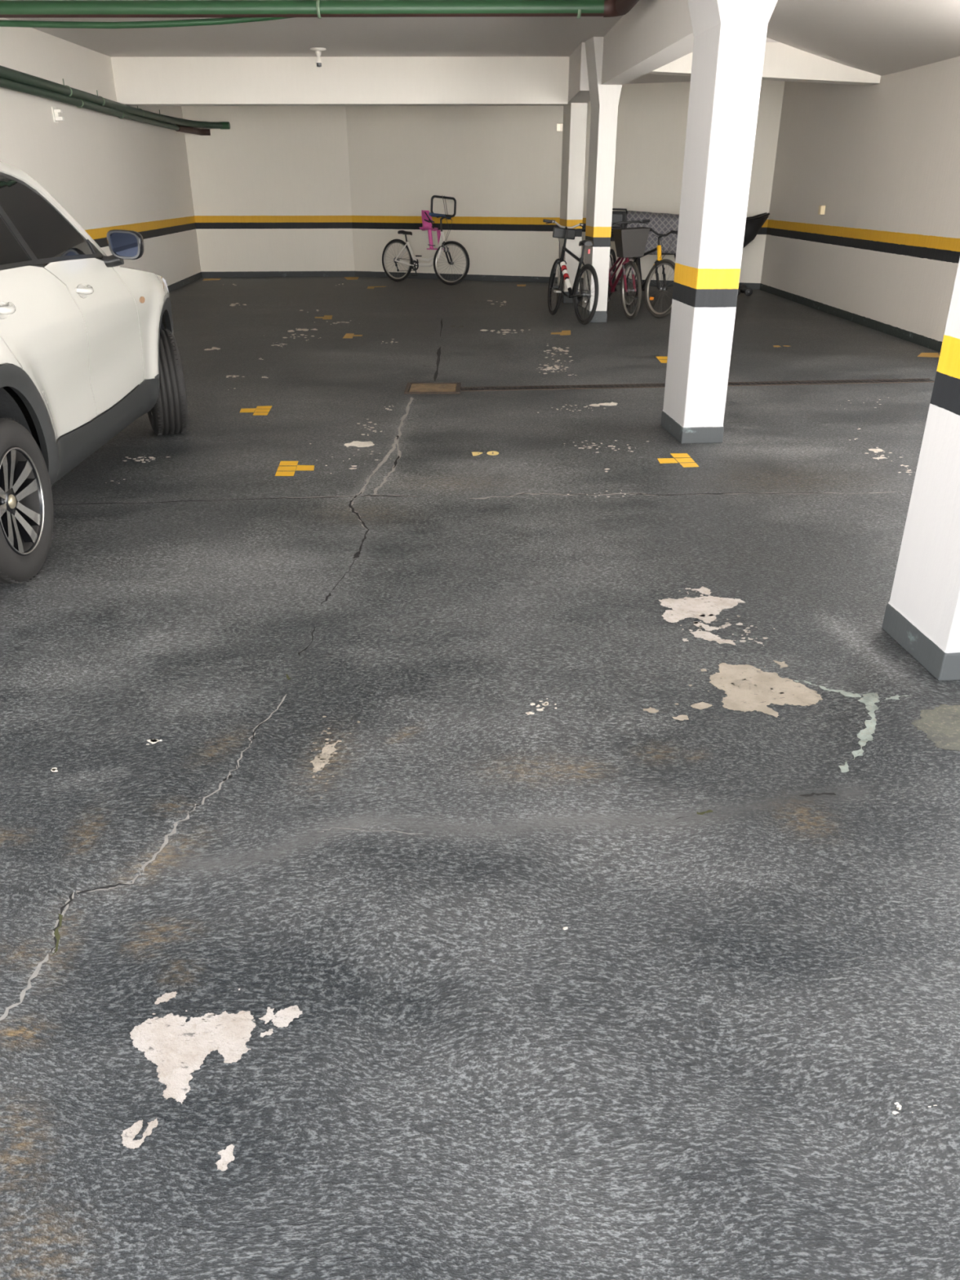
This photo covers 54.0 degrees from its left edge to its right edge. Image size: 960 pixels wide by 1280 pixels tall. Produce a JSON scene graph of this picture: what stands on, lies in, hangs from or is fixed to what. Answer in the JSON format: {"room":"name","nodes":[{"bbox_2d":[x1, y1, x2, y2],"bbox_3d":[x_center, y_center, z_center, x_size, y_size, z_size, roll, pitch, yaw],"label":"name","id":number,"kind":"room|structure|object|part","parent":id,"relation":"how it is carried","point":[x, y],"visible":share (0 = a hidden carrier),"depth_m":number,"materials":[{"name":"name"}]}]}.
{"room":"parking garage","nodes":[
{"label":"parking garage","id":0,"kind":"room"},
{"bbox_2d":[0,17,201,292],"bbox_3d":[-4.614,-4.669,9.314,0.200,3.350,16.908,-2,26,-4],"label":"wall","id":1,"kind":"structure","parent":0,"point":[108,172],"depth_m":11.71,"materials":[{"name":"grey paint"}]},
{"bbox_2d":[51,106,64,123],"bbox_3d":[-4.573,-5.700,10.214,0.090,0.150,0.120,-2,26,-4],"label":"wall lamp","id":2,"kind":"object","parent":1,"relation":"attached to","point":[55,113],"visible":1,"depth_m":10.19,"materials":[{"name":"white plastic"}]},
{"bbox_3d":[-4.611,-5.698,10.211,0.014,0.150,0.120,-2,26,-4],"label":"plate","id":3,"kind":"part","parent":2,"relation":"part of","materials":[{"name":"white plastic"}]},
{"bbox_2d":[0,77,210,135],"bbox_3d":[-4.610,-6.553,11.626,0.367,0.135,10.660,-1,26,-3],"label":"pipe","id":4,"kind":"object","parent":1,"relation":"attached to","point":[5,83],"visible":1,"depth_m":10.97,"materials":[{"name":"green metal"}]},
{"bbox_2d":[0,65,230,128],"bbox_3d":[-4.609,-6.648,11.559,0.722,0.205,10.611,0,26,-1],"label":"pipe","id":5,"kind":"object","parent":1,"relation":"attached to","point":[6,73],"visible":0.84,"depth_m":11.17,"materials":[{"name":"green metal"}]},
{"bbox_2d":[0,276,959,1279],"bbox_3d":[0.000,0.256,2.893,28.000,0.002,37.000,0,26,0],"label":"floor","id":6,"kind":"structure","parent":0,"point":[505,834],"depth_m":2.45,"materials":[{"name":"grey paint"}]},
{"bbox_2d":[0,160,188,583],"bbox_3d":[-2.794,-1.552,4.733,2.115,1.676,4.349,-3,26,-6],"label":"car","id":7,"kind":"object","parent":6,"relation":"on","point":[89,348],"visible":1,"depth_m":4.40,"materials":[{"name":"white paint"}]},
{"bbox_3d":[-1.888,-1.317,3.750,0.056,0.038,0.200,-1,26,-2],"label":"door handle","id":8,"kind":"part","parent":7,"relation":"part of","materials":[{"name":"white paint"}]},
{"bbox_3d":[-1.907,-0.837,3.397,0.131,0.861,0.970,1,26,3],"label":"quarter panel","id":9,"kind":"part","parent":7,"relation":"part of","materials":[{"name":"white paint"}]},
{"bbox_3d":[-2.058,-1.831,4.066,0.236,0.368,0.054,-20,32,-36],"label":"pillar trim","id":10,"kind":"part","parent":7,"relation":"part of","materials":[{"name":"black plastic"}]},
{"bbox_3d":[-1.932,-0.758,3.743,0.197,0.649,0.881,-1,26,-2],"label":"wheel arch trim","id":11,"kind":"part","parent":7,"relation":"part of","materials":[{"name":"grey plastic"}]},
{"bbox_3d":[-1.925,-1.264,4.186,0.104,0.742,0.994,-1,26,-2],"label":"door","id":12,"kind":"part","parent":7,"relation":"part of","materials":[{"name":"white paint"}]},
{"bbox_3d":[-1.965,-1.572,3.985,0.045,0.050,2.241,-1,26,-1],"label":"belt trim","id":13,"kind":"part","parent":7,"relation":"part of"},
{"bbox_3d":[-1.930,-1.715,4.617,0.057,0.038,0.200,-1,26,-2],"label":"door handle","id":14,"kind":"part","parent":7,"relation":"part of","materials":[{"name":"white paint"}]},
{"bbox_3d":[-1.972,-1.605,4.910,0.081,0.740,1.137,-1,26,-2],"label":"door","id":15,"kind":"part","parent":7,"relation":"part of","materials":[{"name":"white paint"}]},
{"bbox_3d":[-2.013,-2.069,4.968,0.032,0.092,0.134,5,26,11],"label":"sail trim","id":16,"kind":"part","parent":7,"relation":"part of","materials":[{"name":"plastic"}]},
{"bbox_2d":[110,232,137,257],"bbox_3d":[-1.869,-2.079,4.952,0.143,0.119,0.002,-1,26,-2],"label":"mirror glass","id":17,"kind":"object","parent":7,"relation":"on","point":[123,244],"depth_m":4.95,"materials":[{"name":"blue mirror"}]},
{"bbox_3d":[-2.051,-1.869,6.075,0.158,0.634,0.774,-1,26,-2],"label":"wheel arch trim","id":18,"kind":"part","parent":7,"relation":"part of","materials":[{"name":"grey plastic"}]},
{"bbox_2d":[382,195,469,284],"bbox_3d":[-0.916,-6.932,16.307,0.659,1.402,1.831,-21,33,-37],"label":"bicycle","id":19,"kind":"object","parent":6,"relation":"on","point":[427,221],"visible":1,"depth_m":16.17,"materials":[{"name":"metal"}]},
{"bbox_3d":[-1.316,-6.611,16.584,0.441,0.223,0.012,17,27,32],"label":"chain","id":20,"kind":"part","parent":19,"relation":"part of","materials":[{"name":"metal"}]},
{"bbox_3d":[-1.034,-6.793,16.352,1.070,0.582,0.141,17,27,32],"label":"frame","id":21,"kind":"part","parent":19,"relation":"part of","materials":[{"name":"white paint"}]},
{"bbox_3d":[-0.641,-7.049,15.958,0.082,0.248,0.046,17,27,32],"label":"stem","id":22,"kind":"part","parent":19,"relation":"part of","materials":[{"name":"black plastic"}]},
{"bbox_2d":[404,382,461,394],"bbox_3d":[-0.386,-2.072,7.764,0.450,0.022,0.432,0,26,0],"label":"drain cover","id":23,"kind":"object","parent":6,"relation":"on","point":[415,388],"visible":1,"depth_m":7.72,"materials":[{"name":"brown metal"}]},
{"bbox_3d":[-0.386,-2.071,7.765,0.380,0.018,0.362,0,26,0],"label":"lid","id":24,"kind":"part","parent":23,"relation":"part of","materials":[{"name":"brown metal"}]},
{"bbox_2d":[542,218,598,324],"bbox_3d":[1.218,-4.596,11.704,0.592,1.156,1.667,-13,29,-26],"label":"bicycle","id":25,"kind":"object","parent":6,"relation":"on","point":[566,233],"visible":0.99,"depth_m":11.70,"materials":[{"name":"metal"}]},
{"bbox_3d":[1.072,-5.046,11.780,0.045,0.238,0.082,-5,26,-17],"label":"stem","id":26,"kind":"part","parent":25,"relation":"part of","materials":[{"name":"black plastic"}]},
{"bbox_3d":[1.154,-4.529,11.620,0.135,0.580,0.907,-5,26,-17],"label":"frame","id":27,"kind":"part","parent":25,"relation":"part of","materials":[{"name":"black paint"}]},
{"bbox_3d":[1.234,-4.646,11.322,0.040,0.225,0.082,-5,26,-17],"label":"seat post","id":28,"kind":"part","parent":25,"relation":"part of","materials":[{"name":"black plastic"}]},
{"bbox_2d":[556,102,587,302],"bbox_3d":[1.301,-6.176,13.384,0.237,2.560,0.612,-2,26,-5],"label":"pillar","id":29,"kind":"structure","parent":6,"relation":"on","point":[575,114],"depth_m":13.06,"materials":[{"name":"white paint"}]},
{"bbox_2d":[581,36,622,322],"bbox_3d":[1.398,-5.408,11.220,0.359,3.040,0.512,-2,26,-5],"label":"pillar","id":30,"kind":"structure","parent":6,"relation":"on","point":[604,99],"depth_m":11.01,"materials":[{"name":"white paint"}]},
{"bbox_2d":[579,208,627,297],"bbox_3d":[1.765,-5.548,13.602,0.627,1.238,1.728,9,27,19],"label":"bicycle","id":31,"kind":"object","parent":6,"relation":"on","point":[618,214],"visible":0.12,"depth_m":13.94,"materials":[{"name":"metal"}]},
{"bbox_3d":[1.789,-5.519,13.687,0.135,0.580,0.917,9,27,19],"label":"frame","id":32,"kind":"part","parent":31,"relation":"part of","materials":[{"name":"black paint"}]},
{"bbox_3d":[1.993,-6.333,13.890,0.358,0.071,0.149,9,27,19],"label":"grab rail","id":33,"kind":"part","parent":31,"relation":"part of","materials":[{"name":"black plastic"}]},
{"bbox_2d":[607,219,649,319],"bbox_3d":[1.809,-4.811,12.159,0.615,1.152,1.714,0,26,1],"label":"bicycle","id":34,"kind":"object","parent":6,"relation":"on","point":[629,242],"visible":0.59,"depth_m":11.56,"materials":[{"name":"metal"}]},
{"bbox_3d":[1.731,-4.822,12.230,0.135,0.580,0.959,-8,27,-12],"label":"frame","id":35,"kind":"part","parent":34,"relation":"part of","materials":[{"name":"red paint"}]},
{"bbox_2d":[613,226,649,257],"bbox_3d":[1.854,-4.874,11.540,0.406,0.341,0.260,-5,26,-10],"label":"basket","id":36,"kind":"object","parent":34,"relation":"on","point":[629,242],"depth_m":11.47,"materials":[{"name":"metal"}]},
{"bbox_2d":[619,227,677,318],"bbox_3d":[2.256,-4.851,12.342,0.566,1.067,1.744,0,26,-1],"label":"bicycle","id":37,"kind":"object","parent":6,"relation":"on","point":[659,262],"visible":0.59,"depth_m":12.01,"materials":[{"name":"metal"}]},
{"bbox_3d":[2.165,-4.894,12.373,0.135,0.588,0.996,-5,26,-12],"label":"frame","id":38,"kind":"part","parent":37,"relation":"part of","materials":[{"name":"black paint"}]},
{"bbox_3d":[2.265,-5.035,11.857,0.041,0.147,0.083,-15,29,-28],"label":"stem","id":39,"kind":"part","parent":37,"relation":"part of","materials":[{"name":"black plastic"}]},
{"bbox_2d":[460,378,934,391],"bbox_3d":[1.871,-2.138,7.919,4.079,0.026,0.150,-2,26,-5],"label":"grate","id":40,"kind":"object","parent":6,"relation":"in","point":[887,380],"visible":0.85,"depth_m":7.90,"materials":[{"name":"metal"}]},
{"bbox_2d":[648,212,769,296],"bbox_3d":[3.281,-5.988,14.600,2.201,1.172,0.596,2,26,4],"label":"cart","id":41,"kind":"object","parent":6,"relation":"on","point":[753,224],"visible":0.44,"depth_m":14.23,"materials":[{"name":"black plastic"}]},
{"bbox_2d":[626,210,679,254],"bbox_3d":[2.990,-6.269,14.480,1.723,0.610,0.709,2,26,4],"label":"cover","id":42,"kind":"object","parent":41,"relation":"on","point":[661,223],"visible":0.31,"depth_m":14.19,"materials":[{"name":"grey fabric"}]},
{"bbox_2d":[648,214,768,254],"bbox_3d":[3.275,-6.241,14.479,2.190,0.571,0.560,2,26,4],"label":"tub","id":43,"kind":"object","parent":41,"relation":"in","point":[753,224],"depth_m":14.20,"materials":[{"name":"black plastic"}]},
{"bbox_3d":[3.314,-6.459,14.372,2.134,0.126,0.596,2,26,4],"label":"rim rail","id":44,"kind":"part","parent":41,"relation":"part of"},
{"bbox_2d":[660,0,777,443],"bbox_3d":[1.430,-2.663,5.722,0.628,2.830,0.532,-2,26,-4],"label":"pillar","id":45,"kind":"structure","parent":6,"relation":"on","point":[730,36],"depth_m":5.58,"materials":[{"name":"white paint"}]},
{"bbox_2d":[882,257,959,680],"bbox_3d":[1.657,-1.243,2.727,0.587,2.850,0.426,-2,26,-3],"label":"pillar","id":46,"kind":"structure","parent":6,"relation":"on","point":[922,615],"depth_m":3.13,"materials":[{"name":"white paint"}]},
{"bbox_2d":[0,0,959,84],"bbox_3d":[-0.350,-5.891,8.767,10.500,0.828,17.700,0,26,0],"label":"ceiling","id":47,"kind":"structure","parent":0,"point":[881,37],"depth_m":9.88,"materials":[{"name":"grey paint"}]},
{"bbox_2d":[0,17,295,28],"bbox_3d":[-2.802,-5.172,7.836,2.842,0.141,0.048,0,26,0],"label":"ceiling pipe","id":48,"kind":"object","parent":47,"relation":"attached to","point":[212,21],"visible":0.73,"depth_m":7.83,"materials":[{"name":"green metal"}]},
{"bbox_2d":[310,47,325,66],"bbox_3d":[-1.963,-7.081,11.446,0.190,0.195,0.190,0,26,0],"label":"holder","id":49,"kind":"object","parent":47,"relation":"hanging from","point":[317,50],"visible":1,"depth_m":11.41,"materials":[{"name":"white plastic"}]},
{"bbox_2d":[315,50,322,63],"bbox_3d":[-1.963,-7.086,11.444,0.084,0.125,0.084,0,26,0],"label":"socket","id":50,"kind":"object","parent":49,"relation":"attached to","point":[318,60],"depth_m":11.43,"materials":[{"name":"white plastic"}]},
{"bbox_2d":[0,0,639,18],"bbox_3d":[-1.598,-4.267,5.823,5.604,0.284,4.089,0,26,0],"label":"ceiling pipe","id":51,"kind":"object","parent":47,"relation":"attached to","point":[319,9],"visible":1,"depth_m":7.56,"materials":[{"name":"green metal"}]},
{"bbox_2d":[111,56,569,106],"bbox_3d":[-1.965,-7.493,12.573,6.273,0.605,0.300,0,26,0],"label":"beam","id":52,"kind":"structure","parent":47,"relation":"attached to","point":[340,81],"depth_m":12.46,"materials":[{"name":"white paint"}]},
{"bbox_2d":[567,42,590,104],"bbox_3d":[1.305,-7.127,11.789,0.270,0.590,1.980,0,26,0],"label":"beam","id":53,"kind":"structure","parent":47,"relation":"attached to","point":[578,83],"depth_m":11.38,"materials":[{"name":"grey paint"}]},
{"bbox_2d":[601,0,693,84],"bbox_3d":[1.460,-5.158,7.909,0.250,0.755,5.722,0,26,0],"label":"beam","id":54,"kind":"structure","parent":47,"relation":"attached to","point":[653,34],"depth_m":7.70,"materials":[{"name":"grey paint"}]},
{"bbox_2d":[646,42,880,85],"bbox_3d":[3.025,-6.780,10.902,3.450,0.610,0.280,0,26,0],"label":"beam","id":55,"kind":"structure","parent":47,"relation":"attached to","point":[781,62],"depth_m":10.84,"materials":[{"name":"white paint"}]},
{"bbox_2d":[181,80,784,289],"bbox_3d":[-0.198,-8.014,16.312,10.188,3.350,1.068,6,26,12],"label":"wall","id":56,"kind":"structure","parent":0,"point":[282,191],"depth_m":16.66,"materials":[{"name":"beige paint"}]},
{"bbox_2d":[760,56,959,351],"bbox_3d":[4.730,-3.616,7.112,0.260,3.350,16.952,0,26,0],"label":"wall","id":57,"kind":"structure","parent":0,"point":[882,159],"depth_m":11.15,"materials":[{"name":"grey paint"}]},
{"bbox_2d":[817,205,825,214],"bbox_3d":[4.605,-5.776,12.646,0.090,0.110,0.090,0,26,0],"label":"wall box","id":58,"kind":"object","parent":57,"relation":"attached to","point":[821,208],"visible":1,"depth_m":12.62,"materials":[{"name":"beige plastic"}]}
]}

